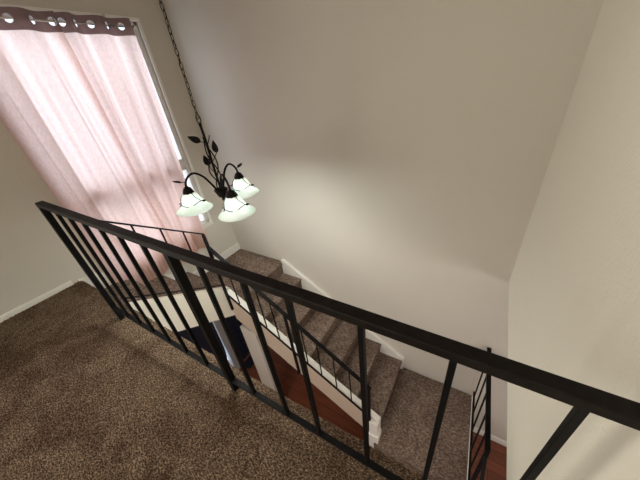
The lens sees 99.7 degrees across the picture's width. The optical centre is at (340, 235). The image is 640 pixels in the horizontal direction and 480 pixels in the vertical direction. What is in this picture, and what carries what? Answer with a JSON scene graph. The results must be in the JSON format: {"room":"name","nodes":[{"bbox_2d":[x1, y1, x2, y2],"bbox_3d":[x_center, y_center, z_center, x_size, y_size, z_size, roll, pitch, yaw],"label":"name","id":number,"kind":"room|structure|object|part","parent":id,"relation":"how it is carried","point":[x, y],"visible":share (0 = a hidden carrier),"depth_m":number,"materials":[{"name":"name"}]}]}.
{"room":"stair landing","nodes":[
{"label":"stair landing","id":0,"kind":"room"},
{"bbox_2d":[0,0,237,315],"bbox_3d":[-2.812,0.947,1.840,0.140,5.140,5.158,12,35,25],"label":"wall","id":1,"kind":"structure","parent":0,"point":[34,261],"depth_m":2.19,"materials":[{"name":"white paint"}]},
{"bbox_2d":[0,280,73,322],"bbox_3d":[-3.156,1.254,1.095,0.012,0.045,3.440,12,35,25],"label":"baseboard","id":2,"kind":"structure","parent":1,"relation":"attached to","point":[56,290],"depth_m":2.17,"materials":[{"name":"white paint"}]},
{"bbox_2d":[0,3,212,228],"bbox_3d":[-2.061,-0.772,2.551,0.112,2.115,1.192,12,35,25],"label":"window","id":3,"kind":"structure","parent":1,"relation":"in","point":[183,162],"depth_m":2.70,"materials":[{"name":"white plastic"}]},
{"bbox_2d":[0,14,123,27],"bbox_3d":[-2.096,-1.564,1.912,0.076,0.091,1.089,12,35,25],"label":"curtain rod","id":4,"kind":"object","parent":3,"relation":"attached to","point":[103,15],"visible":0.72,"depth_m":1.96,"materials":[{"name":"silver metal"}]},
{"bbox_2d":[0,7,182,284],"bbox_3d":[-2.091,-0.496,2.321,0.091,2.281,0.645,12,35,25],"label":"curtain","id":5,"kind":"object","parent":4,"relation":"hanging from","point":[49,105],"visible":0.81,"depth_m":2.10,"materials":[{"name":"fabric"}]},
{"bbox_2d":[52,12,209,262],"bbox_3d":[-1.857,-0.746,2.696,0.122,2.281,0.515,12,35,25],"label":"curtain","id":6,"kind":"object","parent":4,"relation":"hanging from","point":[111,59],"visible":0.88,"depth_m":2.45,"materials":[{"name":"fabric"}]},
{"bbox_3d":[-2.078,-1.107,2.338,0.027,1.209,1.080,12,35,25],"label":"sash","id":7,"kind":"part","parent":3,"relation":"part of","materials":[{"name":"white plastic"}]},
{"bbox_3d":[-2.006,-0.226,2.880,0.027,0.684,1.080,12,35,25],"label":"sash","id":8,"kind":"part","parent":3,"relation":"part of","materials":[{"name":"white plastic"}]},
{"bbox_2d":[78,243,239,287],"bbox_3d":[-1.914,0.330,3.223,0.016,0.820,1.678,12,35,25],"label":"baseboard","id":9,"kind":"structure","parent":1,"relation":"attached to","point":[236,247],"depth_m":3.17,"materials":[{"name":"white paint"}]},
{"bbox_2d":[213,320,239,368],"bbox_3d":[-1.995,1.568,3.774,0.135,1.950,1.560,12,35,25],"label":"door","id":10,"kind":"structure","parent":1,"relation":"in","point":[230,354],"depth_m":4.16,"materials":[{"name":"grey"}]},
{"bbox_2d":[178,322,229,363],"bbox_3d":[-2.076,1.703,3.630,0.030,1.876,1.021,12,35,25],"label":"drape","id":11,"kind":"object","parent":10,"relation":"hanging from","point":[197,332],"visible":0.09,"depth_m":3.78,"materials":[{"name":"blue fabric"}]},
{"bbox_2d":[225,315,249,359],"bbox_3d":[-1.703,1.310,4.219,0.030,1.876,0.271,12,35,25],"label":"drape","id":12,"kind":"object","parent":10,"relation":"hanging from","point":[234,324],"visible":0.32,"depth_m":4.41,"materials":[{"name":"blue fabric"}]},
{"bbox_2d":[0,281,429,479],"bbox_3d":[-0.483,1.914,-0.110,6.022,0.208,3.511,12,35,25],"label":"floor","id":13,"kind":"structure","parent":0,"point":[87,393],"depth_m":1.39,"materials":[{"name":"carpet"}]},
{"bbox_2d":[35,201,639,479],"bbox_3d":[-0.544,0.451,1.202,2.520,0.942,0.037,12,35,25],"label":"balcony railing","id":14,"kind":"object","parent":13,"relation":"on","point":[584,399],"visible":1,"depth_m":0.88,"materials":[{"name":"black metal"}]},
{"bbox_3d":[-1.641,0.223,1.744,0.030,0.917,0.030,12,35,25],"label":"post","id":15,"kind":"part","parent":14,"relation":"part of","materials":[{"name":"black metal"}]},
{"bbox_3d":[-0.609,0.447,1.240,0.033,0.917,0.033,12,35,25],"label":"post","id":16,"kind":"part","parent":14,"relation":"part of","materials":[{"name":"black metal"}]},
{"bbox_3d":[-0.510,0.780,1.400,2.505,0.085,0.026,12,35,25],"label":"rail","id":17,"kind":"part","parent":14,"relation":"part of","materials":[{"name":"black metal"}]},
{"bbox_2d":[228,346,506,479],"bbox_3d":[0.087,3.766,1.882,6.620,0.100,5.758,12,35,25],"label":"floor","id":18,"kind":"structure","parent":0,"point":[292,383],"depth_m":3.85,"materials":[{"name":"brown wood"}]},
{"bbox_2d":[244,355,254,368],"bbox_3d":[-1.536,2.156,4.611,0.187,0.012,0.263,12,35,25],"label":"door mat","id":19,"kind":"object","parent":18,"relation":"on","point":[249,363],"visible":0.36,"depth_m":4.58,"materials":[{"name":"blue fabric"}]},
{"bbox_2d":[105,249,472,479],"bbox_3d":[-0.371,1.500,2.918,3.419,2.736,1.835,12,35,25],"label":"staircase","id":20,"kind":"structure","parent":18,"relation":"on","point":[404,433],"depth_m":3.06,"materials":[{"name":"beige carpet"}]},
{"bbox_2d":[101,220,371,422],"bbox_3d":[-0.662,1.033,2.297,1.665,2.767,0.758,12,35,25],"label":"stair railing","id":21,"kind":"object","parent":20,"relation":"on","point":[211,251],"visible":0.73,"depth_m":2.53,"materials":[{"name":"black metal"}]},
{"bbox_3d":[-1.463,-0.062,2.073,0.022,0.560,0.756,12,35,25],"label":"handrail","id":22,"kind":"part","parent":21,"relation":"part of","materials":[{"name":"black metal"}]},
{"bbox_3d":[-1.418,0.493,2.414,0.014,0.498,0.754,12,35,25],"label":"rail","id":23,"kind":"part","parent":21,"relation":"part of","materials":[{"name":"black metal"}]},
{"bbox_3d":[-1.232,0.407,2.733,0.024,0.971,0.024,12,35,25],"label":"post","id":24,"kind":"part","parent":21,"relation":"part of","materials":[{"name":"black metal"}]},
{"bbox_3d":[-0.494,0.750,2.494,1.648,1.144,0.034,12,35,25],"label":"handrail","id":25,"kind":"part","parent":21,"relation":"part of","materials":[{"name":"black metal"}]},
{"bbox_3d":[-0.491,1.126,2.737,0.022,0.935,0.022,12,35,25],"label":"post","id":26,"kind":"part","parent":21,"relation":"part of","materials":[{"name":"black metal"}]},
{"bbox_3d":[-0.469,1.204,2.765,1.633,1.072,0.014,12,35,25],"label":"rail","id":27,"kind":"part","parent":21,"relation":"part of","materials":[{"name":"black metal"}]},
{"bbox_3d":[0.286,1.784,2.683,0.022,0.953,0.022,12,35,25],"label":"post","id":28,"kind":"part","parent":21,"relation":"part of","materials":[{"name":"black metal"}]},
{"bbox_3d":[0.381,2.336,3.020,0.114,1.102,0.110,12,35,25],"label":"post","id":29,"kind":"part","parent":20,"relation":"part of","materials":[{"name":"white paint"}]},
{"bbox_3d":[1.367,2.241,2.900,0.010,0.198,0.968,11,35,23],"label":"landing trim","id":30,"kind":"part","parent":20,"relation":"part of","materials":[{"name":"white paint"}]},
{"bbox_2d":[468,347,491,479],"bbox_3d":[1.171,2.270,2.486,0.054,1.661,1.755,11,35,24],"label":"landing railing","id":31,"kind":"object","parent":20,"relation":"attached to","point":[481,466],"visible":0.91,"depth_m":2.33,"materials":[{"name":"black metal"}]},
{"bbox_3d":[1.350,2.052,2.780,0.020,0.016,0.941,11,35,24],"label":"rail","id":32,"kind":"part","parent":31,"relation":"part of","materials":[{"name":"black metal"}]},
{"bbox_3d":[1.127,2.031,2.268,0.028,1.008,0.028,12,35,25],"label":"post","id":33,"kind":"part","parent":31,"relation":"part of","materials":[{"name":"black paint"}]},
{"bbox_3d":[0.927,2.090,1.885,0.026,0.542,0.798,12,35,25],"label":"handrail","id":34,"kind":"part","parent":31,"relation":"part of","materials":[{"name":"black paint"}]},
{"bbox_3d":[1.294,1.372,2.362,0.038,0.022,0.941,11,35,24],"label":"handrail","id":35,"kind":"part","parent":31,"relation":"part of","materials":[{"name":"black paint"}]},
{"bbox_2d":[160,0,603,440],"bbox_3d":[1.075,0.223,2.501,6.170,5.140,0.150,12,35,25],"label":"wall","id":36,"kind":"structure","parent":0,"point":[397,154],"depth_m":2.26,"materials":[{"name":"white paint"}]},
{"bbox_2d":[281,259,403,368],"bbox_3d":[0.013,1.054,3.598,1.730,1.335,0.040,12,35,25],"label":"baseboard","id":37,"kind":"structure","parent":36,"relation":"attached to","point":[307,284],"depth_m":3.56,"materials":[{"name":"white paint"}]},
{"bbox_2d":[391,390,506,446],"bbox_3d":[1.279,2.420,3.724,6.020,0.100,0.014,12,35,25],"label":"baseboard","id":38,"kind":"structure","parent":36,"relation":"attached to","point":[493,438],"depth_m":3.39,"materials":[{"name":"white paint"}]},
{"bbox_2d":[506,0,639,479],"bbox_3d":[0.188,0.555,-0.321,0.120,2.635,5.158,12,35,25],"label":"wall","id":39,"kind":"structure","parent":0,"point":[574,303],"depth_m":0.93,"materials":[{"name":"beige paint"}]},
{"bbox_3d":[-0.278,-0.688,-0.854,6.020,0.100,5.158,12,35,25],"label":"ceiling","id":40,"kind":"structure","parent":0,"visible":0},
{"bbox_2d":[159,0,258,221],"bbox_3d":[-0.857,-0.987,1.498,0.596,1.767,0.586,12,35,25],"label":"chandelier","id":41,"kind":"object","parent":40,"relation":"hanging from","point":[235,209],"visible":1,"depth_m":1.80,"materials":[{"name":"white glass"}]},
{"bbox_3d":[-0.908,-1.207,1.335,0.018,1.177,0.018,-12,32,-12],"label":"chain","id":42,"kind":"part","parent":41,"relation":"part of","materials":[{"name":"brown metal"}]},
{"bbox_3d":[-1.036,-0.240,1.875,0.242,0.129,0.242,12,35,25],"label":"lamp shade","id":43,"kind":"part","parent":41,"relation":"part of","materials":[{"name":"white glass"}]},
{"bbox_3d":[-0.952,-0.354,1.829,0.203,0.160,0.014,-10,32,-9],"label":"arm","id":44,"kind":"part","parent":41,"relation":"part of","materials":[{"name":"brown metal"}]},
{"bbox_3d":[-0.855,-0.531,1.753,0.074,0.475,0.064,12,35,25],"label":"stem","id":45,"kind":"part","parent":41,"relation":"part of","materials":[{"name":"brown metal"}]},
{"bbox_3d":[-0.765,-0.333,1.770,0.014,0.160,0.204,-27,38,-32],"label":"arm","id":46,"kind":"part","parent":41,"relation":"part of","materials":[{"name":"brown metal"}]},
{"bbox_3d":[-0.804,-0.434,1.939,0.014,0.160,0.204,7,33,18],"label":"arm","id":47,"kind":"part","parent":41,"relation":"part of","materials":[{"name":"brown metal"}]},
{"bbox_3d":[-0.696,-0.201,1.766,0.242,0.129,0.242,12,35,25],"label":"lamp shade","id":48,"kind":"part","parent":41,"relation":"part of","materials":[{"name":"white glass"}]},
{"bbox_3d":[-0.766,-0.385,2.075,0.242,0.129,0.242,12,35,25],"label":"lamp shade","id":49,"kind":"part","parent":41,"relation":"part of","materials":[{"name":"white glass"}]}
]}

